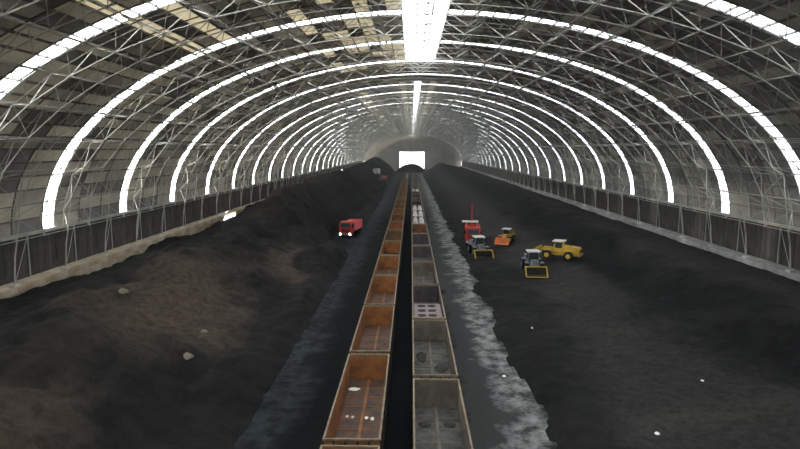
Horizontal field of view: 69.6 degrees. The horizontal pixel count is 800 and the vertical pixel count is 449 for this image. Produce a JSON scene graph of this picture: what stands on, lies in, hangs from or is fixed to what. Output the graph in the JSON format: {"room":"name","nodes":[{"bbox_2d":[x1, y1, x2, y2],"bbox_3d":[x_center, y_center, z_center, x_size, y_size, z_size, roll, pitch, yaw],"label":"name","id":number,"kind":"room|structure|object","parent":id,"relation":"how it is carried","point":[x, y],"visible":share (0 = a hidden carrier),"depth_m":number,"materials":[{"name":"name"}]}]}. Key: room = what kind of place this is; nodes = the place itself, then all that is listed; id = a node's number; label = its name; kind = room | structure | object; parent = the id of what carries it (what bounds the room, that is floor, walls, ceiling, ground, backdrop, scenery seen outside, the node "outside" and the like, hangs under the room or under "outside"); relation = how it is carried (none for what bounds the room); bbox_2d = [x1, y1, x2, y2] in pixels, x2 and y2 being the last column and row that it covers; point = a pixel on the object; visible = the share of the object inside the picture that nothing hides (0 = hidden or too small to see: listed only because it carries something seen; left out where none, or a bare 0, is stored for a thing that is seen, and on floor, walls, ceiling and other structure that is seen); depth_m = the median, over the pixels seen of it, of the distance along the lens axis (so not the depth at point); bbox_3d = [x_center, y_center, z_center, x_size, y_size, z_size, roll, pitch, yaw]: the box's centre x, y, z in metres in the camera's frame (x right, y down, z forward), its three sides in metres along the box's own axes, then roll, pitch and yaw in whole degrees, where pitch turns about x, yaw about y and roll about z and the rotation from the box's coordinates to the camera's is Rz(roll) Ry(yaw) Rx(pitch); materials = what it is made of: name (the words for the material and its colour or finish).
{"room":"coal storage shed","nodes":[
{"label":"coal storage shed","id":0,"kind":"room"},
{"bbox_2d":[0,160,363,298],"bbox_3d":[-37.266,-15.907,233.752,2.816,10.500,580.800,0,7,1],"label":"wall","id":1,"kind":"structure","parent":0,"point":[47,252],"depth_m":78.78,"materials":[{"name":"metal"}]},
{"bbox_2d":[224,211,235,219],"bbox_3d":[-38.220,-1.237,129.168,0.250,2.870,8.800,0,7,1],"label":"window","id":2,"kind":"structure","parent":1,"relation":"in","point":[233,213],"depth_m":129.25,"materials":[{"name":"glass"}]},
{"bbox_2d":[0,0,799,287],"bbox_3d":[5.954,-30.164,229.975,87.140,28.664,574.289,0,7,1],"label":"frame","id":3,"kind":"object","parent":1,"relation":"attached to","point":[413,129],"visible":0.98,"depth_m":77.82,"materials":[{"name":"metal"}]},
{"bbox_2d":[217,172,559,448],"bbox_3d":[4.363,-9.995,227.811,120.000,0.300,594.500,0,7,1],"label":"floor","id":4,"kind":"structure","parent":0,"point":[502,412],"depth_m":51.91,"materials":[{"name":"grey concrete"}]},
{"bbox_2d":[0,157,397,448],"bbox_3d":[-20.850,-18.600,240.094,30.175,14.412,560.100,0,7,1],"label":"heap","id":5,"kind":"object","parent":4,"relation":"on","point":[85,363],"visible":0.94,"depth_m":51.11,"materials":[{"name":"black soil"}]},
{"bbox_2d":[118,288,128,293],"bbox_3d":[-27.427,6.497,56.822,1.143,0.444,1.511,-2,8,-15],"label":"rock","id":6,"kind":"object","parent":5,"relation":"on","point":[122,290],"visible":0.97,"depth_m":56.58,"materials":[{"name":"grey stone"}]},
{"bbox_2d":[183,352,193,359],"bbox_3d":[-17.711,10.838,47.709,1.135,0.402,1.436,0,7,1],"label":"rock","id":7,"kind":"object","parent":5,"relation":"on","point":[187,356],"visible":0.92,"depth_m":47.52,"materials":[{"name":"grey stone"}]},
{"bbox_2d":[373,169,380,174],"bbox_3d":[-11.797,-26.852,291.279,3.000,3.140,8.730,-1,7,-9],"label":"dump truck","id":8,"kind":"object","parent":5,"relation":"on","point":[376,171],"visible":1,"depth_m":287.25,"materials":[{"name":"metal"}]},
{"bbox_2d":[379,175,386,180],"bbox_3d":[-8.550,-23.818,293.623,2.700,2.826,7.857,1,7,7],"label":"dump truck","id":9,"kind":"object","parent":5,"relation":"on","point":[382,177],"visible":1,"depth_m":290.07,"materials":[{"name":"metal"}]},
{"bbox_2d":[338,219,361,236],"bbox_3d":[-11.205,0.627,130.943,3.360,3.517,9.778,1,7,10],"label":"dump truck","id":10,"kind":"object","parent":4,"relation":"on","point":[346,228],"visible":1,"depth_m":126.74,"materials":[{"name":"metal"}]},
{"bbox_2d":[396,164,424,172],"bbox_3d":[10.214,-49.390,503.726,28.050,7.755,28.800,0,7,1],"label":"heap","id":11,"kind":"object","parent":4,"relation":"on","point":[408,168],"visible":0.92,"depth_m":494.63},
{"bbox_2d":[422,163,799,448],"bbox_3d":[30.378,-15.853,239.458,35.552,9.126,560.100,0,7,1],"label":"heap","id":12,"kind":"object","parent":4,"relation":"on","point":[619,347],"visible":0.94,"depth_m":55.99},
{"bbox_2d":[462,203,481,244],"bbox_3d":[14.610,-0.421,117.218,3.910,8.280,10.040,1,7,6],"label":"dump truck","id":13,"kind":"object","parent":12,"relation":"on","point":[471,229],"visible":0.73,"depth_m":113.07,"materials":[{"name":"metal"}]},
{"bbox_2d":[468,235,493,258],"bbox_3d":[14.310,3.868,103.698,3.339,3.381,9.104,-1,7,-5],"label":"wheel loader","id":14,"kind":"object","parent":12,"relation":"on","point":[476,246],"visible":1,"depth_m":102.37,"materials":[{"name":"grey paint"}]},
{"bbox_2d":[494,228,514,244],"bbox_3d":[21.037,2.172,114.042,2.703,2.737,7.369,3,8,25],"label":"wheel loader","id":15,"kind":"object","parent":12,"relation":"on","point":[508,235],"visible":1,"depth_m":112.76,"materials":[{"name":"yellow metal"}]},
{"bbox_2d":[521,249,547,277],"bbox_3d":[20.223,5.607,87.186,3.180,3.220,8.670,1,7,5],"label":"wheel loader","id":16,"kind":"object","parent":12,"relation":"on","point":[532,265],"visible":1,"depth_m":85.45,"materials":[{"name":"grey paint"}]},
{"bbox_2d":[534,239,582,260],"bbox_3d":[25.033,3.982,92.486,8.237,3.059,3.021,4,8,29],"label":"wheel loader","id":17,"kind":"object","parent":12,"relation":"on","point":[559,247],"visible":0.97,"depth_m":91.43,"materials":[{"name":"yellow metal"}]},
{"bbox_2d":[563,245,581,253],"bbox_3d":[27.364,3.971,91.176,2.514,1.136,1.805,4,8,29],"label":"hood","id":18,"kind":"object","parent":17,"relation":"attached to","point":[567,249],"depth_m":90.45,"materials":[{"name":"yellow metal"}]},
{"bbox_3d":[6.039,-9.595,222.385,2.500,0.300,556.300,0,7,1],"label":"railway track","id":19,"kind":"object","parent":4,"relation":"on","visible":0},
{"bbox_2d":[411,197,421,200],"bbox_3d":[5.393,-6.866,188.839,3.360,2.975,14.130,0,7,1],"label":"wagon","id":20,"kind":"object","parent":19,"relation":"on","point":[412,198],"visible":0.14,"depth_m":195.32,"materials":[{"name":"metal"}]},
{"bbox_2d":[411,201,422,205],"bbox_3d":[5.120,-5.042,174.759,3.360,2.975,14.130,0,7,1],"label":"wagon","id":21,"kind":"object","parent":19,"relation":"on","point":[412,202],"visible":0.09,"depth_m":181.21,"materials":[{"name":"metal"}]},
{"bbox_2d":[411,210,424,216],"bbox_3d":[4.575,-1.395,146.599,3.360,2.975,14.130,0,7,1],"label":"wagon","id":22,"kind":"object","parent":19,"relation":"on","point":[417,211],"visible":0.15,"depth_m":151.15,"materials":[{"name":"metal"}]},
{"bbox_2d":[411,217,426,224],"bbox_3d":[4.303,0.429,132.519,3.360,2.975,14.130,0,7,1],"label":"wagon","id":23,"kind":"object","parent":19,"relation":"on","point":[424,218],"visible":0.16,"depth_m":138.97,"materials":[{"name":"metal"}]},
{"bbox_2d":[411,224,428,233],"bbox_3d":[4.030,2.253,118.440,3.360,2.975,14.130,0,7,1],"label":"wagon","id":24,"kind":"object","parent":19,"relation":"on","point":[415,228],"visible":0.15,"depth_m":124.94,"materials":[{"name":"metal"}]},
{"bbox_2d":[411,233,430,245],"bbox_3d":[3.757,4.076,104.360,3.360,2.975,14.130,0,7,1],"label":"wagon","id":25,"kind":"object","parent":19,"relation":"on","point":[417,239],"visible":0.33,"depth_m":110.85,"materials":[{"name":"metal"}]},
{"bbox_2d":[411,246,434,271],"bbox_3d":[3.485,5.900,90.280,3.360,2.975,14.130,0,7,1],"label":"wagon","id":26,"kind":"object","parent":19,"relation":"on","point":[418,253],"visible":0.38,"depth_m":96.72,"materials":[{"name":"metal"}]},
{"bbox_2d":[412,262,438,284],"bbox_3d":[3.212,7.724,76.200,3.360,2.975,14.130,0,7,1],"label":"wagon","id":27,"kind":"object","parent":19,"relation":"on","point":[423,273],"visible":0.49,"depth_m":82.62,"materials":[{"name":"metal"}]},
{"bbox_2d":[412,285,446,319],"bbox_3d":[2.940,9.547,62.121,3.360,2.975,14.130,0,7,1],"label":"wagon","id":28,"kind":"object","parent":19,"relation":"on","point":[421,294],"visible":0.27,"depth_m":68.58,"materials":[{"name":"metal"}]},
{"bbox_2d":[414,304,441,316],"bbox_3d":[2.889,9.743,59.499,2.840,1.390,6.800,0,7,1],"label":"cover","id":29,"kind":"object","parent":28,"relation":"on","point":[420,310],"visible":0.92,"depth_m":60.01,"materials":[{"name":"grey metal"}]},
{"bbox_2d":[412,320,458,380],"bbox_3d":[2.667,11.371,48.041,3.360,2.975,14.130,0,7,1],"label":"wagon","id":30,"kind":"object","parent":19,"relation":"on","point":[432,337],"visible":0.52,"depth_m":51.40,"materials":[{"name":"metal"}]},
{"bbox_2d":[416,351,426,361],"bbox_3d":[1.888,11.592,50.507,0.955,0.032,2.787,0,7,1],"label":"coal patch","id":31,"kind":"object","parent":30,"relation":"in","point":[421,356],"visible":1,"depth_m":50.48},
{"bbox_2d":[435,364,446,372],"bbox_3d":[3.446,11.935,47.868,1.021,0.031,1.985,0,7,1],"label":"coal patch","id":32,"kind":"object","parent":30,"relation":"in","point":[441,368],"visible":1,"depth_m":47.75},
{"bbox_2d":[412,378,473,448],"bbox_3d":[2.394,13.194,33.961,3.360,2.975,14.130,0,7,1],"label":"wagon","id":33,"kind":"object","parent":19,"relation":"on","point":[437,402],"visible":0.93,"depth_m":38.84,"materials":[{"name":"grey metal"}]},
{"bbox_2d":[418,422,430,427],"bbox_3d":[1.624,13.216,37.967,0.896,0.032,0.856,0,7,1],"label":"coal patch","id":34,"kind":"object","parent":33,"relation":"in","point":[421,424],"visible":1,"depth_m":37.97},
{"bbox_2d":[444,422,455,427],"bbox_3d":[3.298,13.220,37.944,0.826,0.032,0.824,0,7,1],"label":"coal patch","id":35,"kind":"object","parent":33,"relation":"in","point":[447,424],"visible":1,"depth_m":37.88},
{"bbox_3d":[0.979,-9.607,222.481,2.500,0.300,556.300,0,7,1],"label":"railway track","id":36,"kind":"object","parent":4,"relation":"on","visible":0},
{"bbox_2d":[319,445,379,448],"bbox_3d":[-2.843,14.376,24.836,3.360,2.975,14.130,0,7,1],"label":"wagon","id":37,"kind":"object","parent":36,"relation":"on","point":[321,446],"visible":1,"depth_m":31.25,"materials":[{"name":"orange metal"}]},
{"bbox_2d":[322,354,389,448],"bbox_3d":[-2.571,12.553,38.916,3.360,2.975,14.130,0,7,1],"label":"wagon","id":38,"kind":"object","parent":36,"relation":"on","point":[370,373],"visible":0.94,"depth_m":40.38,"materials":[{"name":"metal"}]},
{"bbox_2d":[348,387,359,390],"bbox_3d":[-3.483,12.461,43.632,0.865,0.065,0.647,3,8,24],"label":"scrap","id":39,"kind":"object","parent":38,"relation":"in","point":[351,388],"visible":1,"depth_m":43.57,"materials":[{"name":"white"}]},
{"bbox_2d":[349,305,394,376],"bbox_3d":[-2.298,10.729,52.996,3.360,2.975,14.130,0,7,1],"label":"wagon","id":40,"kind":"object","parent":36,"relation":"on","point":[375,330],"visible":0.62,"depth_m":56.27,"materials":[{"name":"metal"}]},
{"bbox_2d":[364,276,397,323],"bbox_3d":[-2.025,8.905,67.076,3.360,2.975,14.130,0,7,1],"label":"wagon","id":41,"kind":"object","parent":36,"relation":"on","point":[383,290],"visible":0.56,"depth_m":71.94,"materials":[{"name":"metal"}]},
{"bbox_2d":[373,256,399,288],"bbox_3d":[-1.753,7.082,81.155,3.360,2.975,14.130,0,7,1],"label":"wagon","id":42,"kind":"object","parent":36,"relation":"on","point":[385,265],"visible":0.54,"depth_m":87.59,"materials":[{"name":"metal"}]},
{"bbox_2d":[379,241,401,266],"bbox_3d":[-1.480,5.258,95.235,3.360,2.975,14.130,0,7,1],"label":"wagon","id":43,"kind":"object","parent":36,"relation":"on","point":[389,248],"visible":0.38,"depth_m":101.67,"materials":[{"name":"metal"}]},
{"bbox_2d":[383,230,402,244],"bbox_3d":[-1.208,3.435,109.315,3.360,2.975,14.130,0,7,1],"label":"wagon","id":44,"kind":"object","parent":36,"relation":"on","point":[390,235],"visible":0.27,"depth_m":115.81,"materials":[{"name":"orange metal"}]},
{"bbox_2d":[387,221,403,234],"bbox_3d":[-0.935,1.611,123.395,3.360,2.975,14.130,0,7,1],"label":"wagon","id":45,"kind":"object","parent":36,"relation":"on","point":[392,225],"visible":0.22,"depth_m":129.85,"materials":[{"name":"metal"}]},
{"bbox_2d":[389,214,404,223],"bbox_3d":[-0.662,-0.213,137.474,3.360,2.975,14.130,0,7,1],"label":"wagon","id":46,"kind":"object","parent":36,"relation":"on","point":[394,217],"visible":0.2,"depth_m":143.95,"materials":[{"name":"metal"}]},
{"bbox_2d":[392,209,404,214],"bbox_3d":[-0.390,-2.036,151.554,3.360,2.975,14.130,0,7,1],"label":"wagon","id":47,"kind":"object","parent":36,"relation":"on","point":[395,211],"visible":0.18,"depth_m":158.06,"materials":[{"name":"metal"}]},
{"bbox_2d":[393,204,405,212],"bbox_3d":[-0.117,-3.860,165.634,3.360,2.975,14.130,0,7,1],"label":"wagon","id":48,"kind":"object","parent":36,"relation":"on","point":[396,206],"visible":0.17,"depth_m":172.07,"materials":[{"name":"metal"}]},
{"bbox_2d":[395,200,405,203],"bbox_3d":[0.155,-5.684,179.714,3.360,2.975,14.130,0,7,1],"label":"wagon","id":49,"kind":"object","parent":36,"relation":"on","point":[396,201],"visible":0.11,"depth_m":186.19,"materials":[{"name":"metal"}]},
{"bbox_2d":[396,196,405,199],"bbox_3d":[0.428,-7.507,193.793,3.360,2.975,14.130,0,7,1],"label":"wagon","id":50,"kind":"object","parent":36,"relation":"on","point":[398,197],"visible":0.24,"depth_m":200.29,"materials":[{"name":"metal"}]},
{"bbox_2d":[397,193,406,200],"bbox_3d":[0.701,-9.331,207.873,3.360,2.975,14.130,0,7,1],"label":"wagon","id":51,"kind":"object","parent":36,"relation":"on","point":[398,194],"visible":0.27,"depth_m":214.30,"materials":[{"name":"metal"}]},
{"bbox_2d":[0,0,799,237],"bbox_3d":[5.975,-32.912,230.712,88.100,24.483,580.800,0,7,1],"label":"ceiling","id":52,"kind":"structure","parent":0,"point":[34,12],"depth_m":71.12,"materials":[{"name":"metal"}]},
{"bbox_2d":[0,0,799,97],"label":"window","id":53,"kind":"structure","parent":52,"relation":"attached to","point":[781,29],"depth_m":46.96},
{"bbox_2d":[293,115,538,174],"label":"window","id":54,"kind":"structure","parent":52,"relation":"attached to","point":[355,115],"depth_m":204.99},
{"bbox_2d":[303,119,528,172],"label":"window","id":55,"kind":"structure","parent":52,"relation":"attached to","point":[474,119],"depth_m":222.43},
{"bbox_2d":[268,98,564,180],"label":"window","id":56,"kind":"structure","parent":52,"relation":"attached to","point":[395,98],"depth_m":169.75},
{"bbox_2d":[282,104,550,177],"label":"window","id":57,"kind":"structure","parent":52,"relation":"attached to","point":[386,104],"depth_m":187.19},
{"bbox_2d":[252,92,582,183],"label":"window","id":58,"kind":"structure","parent":52,"relation":"attached to","point":[393,92],"depth_m":151.87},
{"bbox_2d":[232,84,604,188],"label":"window","id":59,"kind":"structure","parent":52,"relation":"attached to","point":[398,84],"depth_m":134.50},
{"bbox_2d":[206,74,633,193],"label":"window","id":60,"kind":"structure","parent":52,"relation":"attached to","point":[627,167],"depth_m":117.26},
{"bbox_2d":[43,10,799,227],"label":"window","id":61,"kind":"structure","parent":52,"relation":"attached to","point":[49,223],"depth_m":64.60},
{"bbox_2d":[170,60,672,201],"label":"window","id":62,"kind":"structure","parent":52,"relation":"attached to","point":[665,170],"depth_m":99.66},
{"bbox_2d":[120,40,728,212],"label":"window","id":63,"kind":"structure","parent":52,"relation":"attached to","point":[723,183],"depth_m":82.28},
{"bbox_2d":[402,1,449,111],"bbox_3d":[5.957,-45.000,229.147,5.009,0.066,578.570,0,7,1],"label":"window","id":64,"kind":"structure","parent":52,"relation":"attached to","point":[414,5],"depth_m":71.91,"materials":[{"name":"white glass"}]},
{"bbox_2d":[364,133,460,170],"bbox_3d":[11.552,-65.136,519.436,88.000,34.750,0.250,0,7,1],"label":"wall","id":65,"kind":"structure","parent":0,"point":[437,151],"depth_m":519.00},
{"bbox_2d":[399,151,424,168],"bbox_3d":[10.800,-57.170,520.407,23.700,18.100,0.700,0,7,1],"label":"door frame","id":66,"kind":"structure","parent":65,"relation":"in","point":[399,151],"depth_m":519.13,"materials":[{"name":"metal"}]},
{"bbox_2d":[459,160,799,281],"bbox_3d":[49.217,-15.694,232.105,2.817,10.500,580.800,0,7,1],"label":"wall","id":67,"kind":"structure","parent":0,"point":[762,242],"depth_m":92.42,"materials":[{"name":"grey metal"}]},
{"label":"outside","id":68,"kind":"structure","parent":0,"visible":0},
{"bbox_2d":[128,158,716,170],"bbox_3d":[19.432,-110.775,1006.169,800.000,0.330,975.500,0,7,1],"label":"floor","id":69,"kind":"structure","parent":68,"point":[403,161],"depth_m":971.05,"materials":[{"name":"concrete"}]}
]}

